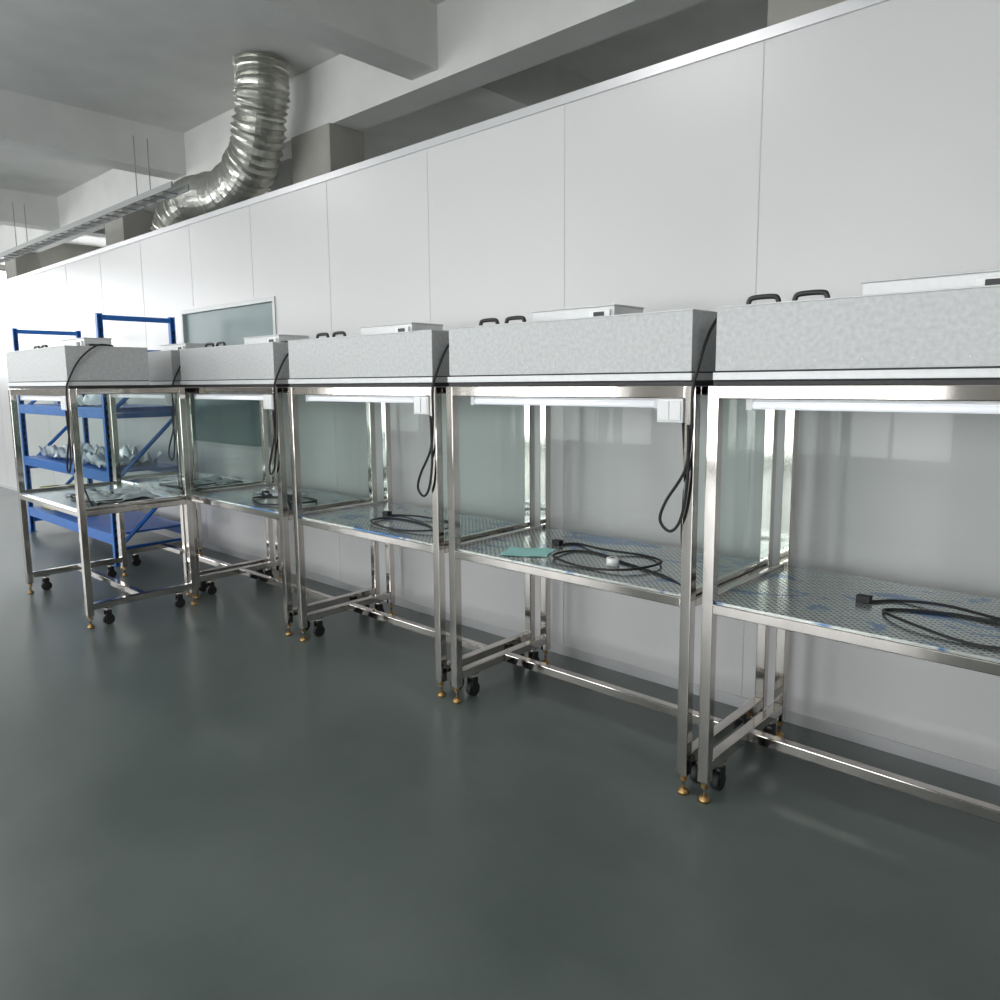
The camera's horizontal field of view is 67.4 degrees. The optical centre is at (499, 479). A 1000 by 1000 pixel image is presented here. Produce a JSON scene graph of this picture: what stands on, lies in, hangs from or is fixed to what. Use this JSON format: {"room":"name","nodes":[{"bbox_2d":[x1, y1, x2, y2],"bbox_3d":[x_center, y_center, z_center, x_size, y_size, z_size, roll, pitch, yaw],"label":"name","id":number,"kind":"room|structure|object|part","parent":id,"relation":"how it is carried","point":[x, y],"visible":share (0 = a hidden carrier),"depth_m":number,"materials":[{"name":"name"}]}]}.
{"room":"factory workshop","nodes":[
{"label":"factory workshop","id":0,"kind":"room"},
{"bbox_2d":[0,243,101,268],"bbox_3d":[-15.617,-2.879,15.434,0.200,5.400,18.000,6,10,42],"label":"wall","id":1,"kind":"structure","parent":0,"point":[65,251],"depth_m":19.53,"materials":[{"name":"paint"}]},
{"bbox_2d":[0,269,5,281],"bbox_3d":[-11.551,-4.080,19.723,0.080,2.600,4.000,6,10,42],"label":"window","id":2,"kind":"structure","parent":1,"relation":"in","point":[2,271],"depth_m":18.70,"materials":[{"name":"white"}]},
{"bbox_2d":[0,0,707,264],"bbox_3d":[-1.367,-4.452,8.389,30.000,0.699,0.400,6,10,42],"label":"ceiling beam","id":3,"kind":"structure","parent":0,"point":[481,42],"depth_m":7.80,"materials":[{"name":"white paint"}]},
{"bbox_2d":[0,0,767,247],"bbox_3d":[-4.515,-4.428,4.937,30.000,0.200,18.000,6,10,42],"label":"ceiling","id":4,"kind":"structure","parent":0,"point":[167,64],"depth_m":8.58,"materials":[{"name":"paint"}]},
{"bbox_2d":[0,188,154,237],"bbox_3d":[-11.879,-4.844,11.701,0.400,0.600,18.000,6,10,42],"label":"ceiling beam","id":5,"kind":"structure","parent":4,"relation":"attached to","point":[41,211],"depth_m":14.48,"materials":[{"name":"white paint"}]},
{"bbox_2d":[0,135,189,263],"bbox_3d":[-8.527,-4.353,13.130,12.900,0.798,0.220,6,10,42],"label":"cable tray","id":6,"kind":"object","parent":4,"relation":"hanging from","point":[152,192],"visible":1,"depth_m":10.44,"materials":[{"name":"silver metal"}]},
{"bbox_2d":[0,89,292,192],"bbox_3d":[-7.827,-4.397,8.009,0.400,0.600,18.000,6,10,42],"label":"ceiling beam","id":7,"kind":"structure","parent":4,"relation":"attached to","point":[30,124],"depth_m":10.21,"materials":[{"name":"white paint"}]},
{"bbox_2d":[150,52,290,230],"bbox_3d":[-3.679,-3.696,9.711,3.397,2.499,0.695,7,10,44],"label":"air duct","id":8,"kind":"object","parent":4,"relation":"hanging from","point":[248,168],"visible":0.6,"depth_m":8.70,"materials":[{"name":"metal"}]},
{"bbox_2d":[199,0,596,114],"bbox_3d":[-3.774,-3.950,4.318,0.400,0.600,18.000,6,10,42],"label":"ceiling beam","id":9,"kind":"structure","parent":4,"relation":"attached to","point":[397,37],"depth_m":7.09,"materials":[{"name":"white paint"}]},
{"bbox_2d":[0,486,999,999],"bbox_3d":[-4.467,1.075,5.656,30.000,0.100,18.000,6,10,42],"label":"floor","id":10,"kind":"structure","parent":0,"point":[205,800],"depth_m":2.87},
{"bbox_2d":[5,251,40,279],"bbox_3d":[-10.923,-2.832,17.464,0.800,4.700,0.500,6,10,42],"label":"concrete column","id":11,"kind":"structure","parent":10,"relation":"on","point":[29,262],"depth_m":16.93,"materials":[{"name":"grey concrete"}]},
{"bbox_2d":[11,313,181,566],"bbox_3d":[-4.386,-0.495,8.132,2.640,2.370,0.760,6,10,42],"label":"storage rack","id":12,"kind":"object","parent":10,"relation":"on","point":[96,461],"visible":0.66,"depth_m":7.73,"materials":[{"name":"metal"}]},
{"bbox_2d":[5,337,197,628],"bbox_3d":[-3.168,-0.065,5.918,1.420,2.070,0.834,6,10,42],"label":"bench","id":13,"kind":"object","parent":10,"relation":"on","point":[83,365],"visible":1,"depth_m":5.58,"materials":[{"name":"silver metal"}]},
{"bbox_2d":[60,396,66,409],"bbox_3d":[-2.995,-0.531,5.182,0.115,0.093,0.045,6,10,42],"label":"rocker switch","id":14,"kind":"object","parent":13,"relation":"attached to","point":[62,398],"depth_m":5.16,"materials":[{"name":"white plastic"}]},
{"bbox_2d":[5,345,183,388],"bbox_3d":[-3.171,-0.860,5.824,1.370,0.291,0.804,6,10,42],"label":"hood","id":15,"kind":"object","parent":13,"relation":"attached to","point":[65,366],"depth_m":5.33,"materials":[{"name":"metal"}]},
{"bbox_2d":[23,483,184,510],"bbox_3d":[-3.162,0.122,5.960,1.354,0.006,0.754,6,10,42],"label":"countertop","id":16,"kind":"structure","parent":13,"relation":"on","point":[57,496],"depth_m":5.96,"materials":[{"name":"silver metal"}]},
{"bbox_2d":[104,209,151,245],"bbox_3d":[-6.502,-2.345,13.437,0.800,4.700,0.500,6,10,42],"label":"concrete column","id":17,"kind":"structure","parent":10,"relation":"on","point":[137,223],"depth_m":12.91,"materials":[{"name":"grey concrete"}]},
{"bbox_2d":[107,343,273,594],"bbox_3d":[-2.811,-0.176,6.744,1.420,2.070,0.836,6,10,42],"label":"bench","id":18,"kind":"object","parent":10,"relation":"on","point":[164,365],"visible":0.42,"depth_m":6.54,"materials":[{"name":"silver metal"}]},
{"bbox_2d":[148,350,181,385],"bbox_3d":[-2.812,-0.971,6.651,1.370,0.291,0.812,6,10,42],"label":"hood","id":19,"kind":"object","parent":18,"relation":"attached to","point":[164,366],"depth_m":5.99,"materials":[{"name":"metal"}]},
{"bbox_2d":[165,394,171,405],"bbox_3d":[-2.638,-0.642,6.006,0.115,0.093,0.045,6,10,42],"label":"rocker switch","id":20,"kind":"object","parent":18,"relation":"attached to","point":[168,397],"depth_m":5.98,"materials":[{"name":"white plastic"}]},
{"bbox_2d":[121,472,257,491],"bbox_3d":[-2.806,0.011,6.784,1.354,0.006,0.754,6,10,42],"label":"countertop","id":21,"kind":"structure","parent":18,"relation":"on","point":[152,481],"depth_m":6.85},
{"bbox_2d":[179,334,379,635],"bbox_3d":[-1.706,-0.054,5.737,1.420,2.070,0.836,6,10,42],"label":"bench","id":22,"kind":"object","parent":10,"relation":"on","point":[257,368],"visible":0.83,"depth_m":5.48,"materials":[{"name":"silver metal"}]},
{"bbox_2d":[179,342,289,386],"bbox_3d":[-1.707,-0.849,5.644,1.370,0.291,0.812,6,10,42],"label":"hood","id":23,"kind":"object","parent":22,"relation":"attached to","point":[266,364],"depth_m":5.22,"materials":[{"name":"metal"}]},
{"bbox_2d":[263,395,273,408],"bbox_3d":[-1.533,-0.520,5.000,0.115,0.093,0.045,6,10,42],"label":"rocker switch","id":24,"kind":"object","parent":22,"relation":"attached to","point":[268,403],"depth_m":4.97,"materials":[{"name":"white plastic"}]},
{"bbox_2d":[193,485,366,512],"bbox_3d":[-1.700,0.133,5.778,1.354,0.006,0.754,6,10,42],"label":"countertop","id":25,"kind":"structure","parent":22,"relation":"on","point":[243,496],"depth_m":5.73,"materials":[{"name":"silver metal"}]},
{"bbox_2d":[291,123,363,183],"bbox_3d":[-2.081,-1.857,9.410,0.800,4.700,0.500,6,10,42],"label":"concrete column","id":26,"kind":"structure","parent":10,"relation":"on","point":[329,147],"depth_m":8.89,"materials":[{"name":"grey concrete"}]},
{"bbox_2d":[288,322,534,697],"bbox_3d":[-0.578,0.070,4.710,1.420,2.070,0.836,6,10,42],"label":"bench","id":27,"kind":"object","parent":10,"relation":"on","point":[408,362],"visible":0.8,"depth_m":4.48,"materials":[{"name":"silver metal"}]},
{"bbox_2d":[288,329,449,386],"bbox_3d":[-0.579,-0.725,4.617,1.370,0.291,0.812,6,10,42],"label":"hood","id":28,"kind":"object","parent":27,"relation":"attached to","point":[407,358],"depth_m":4.20,"materials":[{"name":"metal"}]},
{"bbox_2d":[300,502,520,544],"bbox_3d":[-0.572,0.258,4.750,1.354,0.006,0.754,6,10,42],"label":"countertop","id":29,"kind":"structure","parent":27,"relation":"on","point":[359,518],"depth_m":4.71,"materials":[{"name":"silver metal"}]},
{"bbox_2d":[414,396,429,413],"bbox_3d":[-0.405,-0.396,3.972,0.115,0.093,0.045,6,10,42],"label":"rocker switch","id":30,"kind":"object","parent":27,"relation":"attached to","point":[421,403],"depth_m":3.95,"materials":[{"name":"white plastic"}]},
{"bbox_2d":[446,304,777,795],"bbox_3d":[0.510,0.190,3.718,1.420,2.070,0.836,6,10,42],"label":"bench","id":31,"kind":"object","parent":10,"relation":"on","point":[607,355],"visible":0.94,"depth_m":3.44,"materials":[{"name":"silver metal"}]},
{"bbox_2d":[500,547,554,556],"bbox_3d":[0.141,0.365,3.823,0.254,0.005,0.202,1,8,14],"label":"cleaning cloth","id":32,"kind":"object","parent":31,"relation":"on","point":[513,551],"visible":1,"depth_m":3.82,"materials":[{"name":"teal fabric"}]},
{"bbox_2d":[448,309,716,385],"bbox_3d":[0.510,-0.605,3.626,1.370,0.291,0.812,6,10,42],"label":"hood","id":33,"kind":"object","parent":31,"relation":"attached to","point":[660,348],"depth_m":3.20,"materials":[{"name":"metal"}]},
{"bbox_2d":[458,528,755,595],"bbox_3d":[0.516,0.378,3.759,1.354,0.006,0.754,6,10,42],"label":"countertop","id":34,"kind":"structure","parent":31,"relation":"on","point":[670,566],"depth_m":3.69,"materials":[{"name":"silver metal"}]},
{"bbox_2d":[606,556,618,566],"bbox_3d":[0.532,0.384,3.539,0.060,0.037,0.060,6,10,42],"label":"tape roll","id":35,"kind":"object","parent":31,"relation":"on","point":[612,561],"visible":1,"depth_m":3.52,"materials":[{"name":"white plastic"}]},
{"bbox_2d":[657,399,684,422],"bbox_3d":[0.683,-0.276,2.981,0.115,0.093,0.045,6,10,42],"label":"rocker switch","id":36,"kind":"object","parent":31,"relation":"attached to","point":[668,410],"depth_m":2.96,"materials":[{"name":"white plastic"}]},
{"bbox_2d":[767,0,846,26],"bbox_3d":[2.340,-1.369,5.383,0.800,4.700,0.500,6,10,42],"label":"concrete column","id":37,"kind":"structure","parent":10,"relation":"on","point":[779,11],"depth_m":5.11,"materials":[{"name":"white paint"}]},
{"bbox_2d":[697,269,999,823],"bbox_3d":[1.578,0.308,2.746,1.420,2.070,0.836,6,10,42],"label":"bench","id":38,"kind":"object","parent":10,"relation":"on","point":[925,343],"visible":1,"depth_m":2.67,"materials":[{"name":"silver metal"}]},
{"bbox_2d":[713,284,999,384],"bbox_3d":[1.577,-0.487,2.653,1.370,0.291,0.812,6,10,42],"label":"hood","id":39,"kind":"object","parent":38,"relation":"attached to","point":[950,336],"depth_m":2.46,"materials":[{"name":"metal"}]},
{"bbox_2d":[715,566,999,660],"bbox_3d":[1.583,0.495,2.786,1.354,0.006,0.754,6,10,42],"label":"countertop","id":40,"kind":"structure","parent":38,"relation":"on","point":[825,598],"depth_m":2.87,"materials":[{"name":"silver metal"}]},
{"bbox_2d":[0,0,999,770],"bbox_3d":[-2.685,-0.875,7.375,30.000,3.290,0.077,6,10,42],"label":"wall","id":41,"kind":"structure","parent":0,"point":[834,155],"depth_m":3.99,"materials":[{"name":"white paint"}]},
{"bbox_2d":[180,296,276,451],"bbox_3d":[-2.614,-0.998,7.275,1.820,1.380,0.072,6,10,42],"label":"window","id":42,"kind":"structure","parent":41,"relation":"in","point":[183,313],"depth_m":7.27,"materials":[{"name":"clear glass"}]},
{"bbox_3d":[-2.613,-0.999,7.276,1.740,1.300,0.010,6,10,42],"label":"pane","id":43,"kind":"part","parent":42,"relation":"part of","materials":[{"name":"clear glass"}]},
{"bbox_2d":[0,0,888,284],"bbox_3d":[-2.698,-2.531,7.161,30.000,0.050,0.102,6,10,42],"label":"trim","id":44,"kind":"structure","parent":41,"relation":"attached to","point":[849,6],"depth_m":4.37,"materials":[{"name":"metal"}]},
{"bbox_2d":[0,483,999,785],"bbox_3d":[-2.701,0.731,7.553,30.000,0.060,0.010,6,10,42],"label":"baseboard","id":45,"kind":"structure","parent":41,"relation":"attached to","point":[941,761],"depth_m":4.02,"materials":[{"name":"metal"}]}
]}

